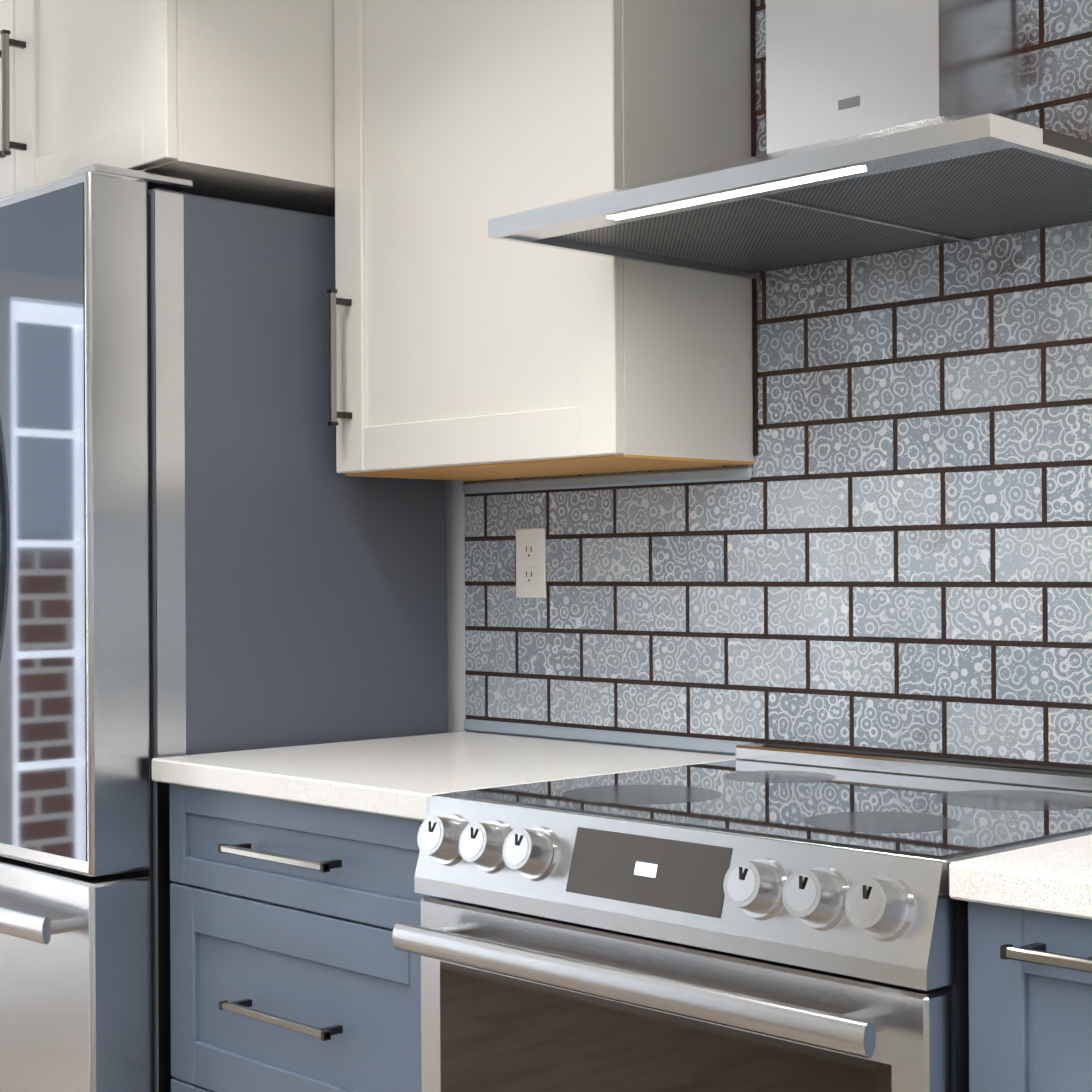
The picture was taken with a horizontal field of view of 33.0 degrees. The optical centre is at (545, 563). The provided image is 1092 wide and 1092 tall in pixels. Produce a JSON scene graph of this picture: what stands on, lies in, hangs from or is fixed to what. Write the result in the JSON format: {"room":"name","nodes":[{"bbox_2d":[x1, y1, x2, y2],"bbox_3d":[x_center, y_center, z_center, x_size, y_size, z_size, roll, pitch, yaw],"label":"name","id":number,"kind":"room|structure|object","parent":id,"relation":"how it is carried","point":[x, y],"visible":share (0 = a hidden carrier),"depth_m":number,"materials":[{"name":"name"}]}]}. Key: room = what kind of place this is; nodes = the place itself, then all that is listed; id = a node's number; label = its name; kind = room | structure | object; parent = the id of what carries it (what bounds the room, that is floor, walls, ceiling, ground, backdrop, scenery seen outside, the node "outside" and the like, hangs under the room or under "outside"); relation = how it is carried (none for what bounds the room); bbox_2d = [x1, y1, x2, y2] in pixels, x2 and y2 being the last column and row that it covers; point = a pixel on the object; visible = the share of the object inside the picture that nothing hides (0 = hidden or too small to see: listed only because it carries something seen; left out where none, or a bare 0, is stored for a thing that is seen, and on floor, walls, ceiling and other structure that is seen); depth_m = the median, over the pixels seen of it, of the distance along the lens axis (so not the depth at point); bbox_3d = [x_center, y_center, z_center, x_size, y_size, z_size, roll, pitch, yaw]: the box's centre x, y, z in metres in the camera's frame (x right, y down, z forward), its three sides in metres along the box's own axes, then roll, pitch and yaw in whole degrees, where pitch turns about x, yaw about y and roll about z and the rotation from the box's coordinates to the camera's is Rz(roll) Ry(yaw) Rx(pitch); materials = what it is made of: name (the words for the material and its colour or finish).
{"room":"kitchen","nodes":[
{"label":"kitchen","id":0,"kind":"room"},
{"bbox_2d":[446,480,734,755],"bbox_3d":[0.485,-0.006,2.708,0.150,2.420,6.625,0,0,-44],"label":"wall","id":1,"kind":"structure","parent":0,"point":[455,562],"depth_m":3.28,"materials":[{"name":"paint"}]},
{"bbox_2d":[0,0,334,216],"bbox_3d":[-0.705,-0.897,3.364,0.662,0.560,0.968,0,0,-44],"label":"upper cabinet","id":2,"kind":"object","parent":1,"relation":"attached to","point":[232,100],"visible":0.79,"depth_m":2.96,"materials":[{"name":"white wood"}]},
{"bbox_2d":[327,0,753,480],"bbox_3d":[-0.032,-0.665,2.887,0.346,1.035,0.643,0,0,-44],"label":"upper cabinet","id":3,"kind":"object","parent":1,"relation":"attached to","point":[462,346],"visible":1,"depth_m":2.74,"materials":[{"name":"white wood"}]},
{"bbox_2d":[462,0,1091,769],"bbox_3d":[1.177,-0.463,1.861,0.016,1.490,3.835,0,0,-44],"label":"tile backsplash","id":4,"kind":"structure","parent":1,"relation":"attached to","point":[882,544],"depth_m":2.63,"materials":[{"name":"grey tile"}]},
{"bbox_2d":[516,528,545,597],"bbox_3d":[-0.026,-0.001,3.118,0.008,0.118,0.072,0,0,-44],"label":"electrical outlet","id":5,"kind":"object","parent":4,"relation":"attached to","point":[530,562],"visible":1,"depth_m":3.11,"materials":[{"name":"white plastic"}]},
{"bbox_2d":[488,0,1091,280],"bbox_3d":[0.378,-0.821,2.304,0.540,0.788,0.755,0,0,-44],"label":"range hood","id":6,"kind":"object","parent":1,"relation":"attached to","point":[894,125],"visible":1,"depth_m":2.33,"materials":[{"name":"silver metal"}]},
{"bbox_3d":[-0.575,1.257,1.686,3.400,0.100,6.625,0,0,-44],"label":"floor","id":7,"kind":"structure","parent":0,"visible":0},
{"bbox_2d":[0,164,446,1091],"bbox_3d":[-0.781,0.305,3.301,0.796,1.816,0.936,0,0,-44],"label":"fridge","id":8,"kind":"object","parent":7,"relation":"on","point":[206,546],"visible":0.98,"depth_m":2.87,"materials":[{"name":"silver metal"}]},
{"bbox_2d":[169,784,430,1091],"bbox_3d":[-0.143,0.769,2.778,0.662,0.879,0.645,0,0,-44],"label":"base cabinet","id":9,"kind":"object","parent":7,"relation":"on","point":[293,968],"visible":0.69,"depth_m":2.59,"materials":[{"name":"blue wood"}]},
{"bbox_2d":[152,732,736,820],"bbox_3d":[-0.146,0.311,2.782,0.634,0.035,0.657,0,0,-44],"label":"countertop","id":10,"kind":"structure","parent":9,"relation":"on","point":[407,777],"depth_m":2.68,"materials":[{"name":"white stone"}]},
{"bbox_2d":[392,743,1091,1091],"bbox_3d":[0.316,0.734,2.233,0.720,0.940,0.764,0,0,-44],"label":"range","id":11,"kind":"object","parent":7,"relation":"on","point":[758,917],"visible":1,"depth_m":2.04,"materials":[{"name":"silver metal"}]},
{"bbox_2d":[968,901,1091,1091],"bbox_3d":[0.699,0.761,1.896,0.662,0.879,0.234,0,0,-44],"label":"base cabinet","id":12,"kind":"object","parent":7,"relation":"on","point":[1030,998],"visible":0.77,"depth_m":1.74,"materials":[{"name":"blue wood"}]},
{"bbox_3d":[1.765,0.751,0.778,0.662,0.879,0.992,0,0,-44],"label":"base cabinet","id":13,"kind":"object","parent":7,"relation":"on","visible":0},
{"bbox_2d":[949,835,1091,919],"bbox_3d":[1.364,0.297,1.199,0.634,0.035,2.172,0,0,-44],"label":"countertop","id":14,"kind":"structure","parent":13,"relation":"on","point":[1054,878],"depth_m":1.73,"materials":[{"name":"white stone"}]}
]}

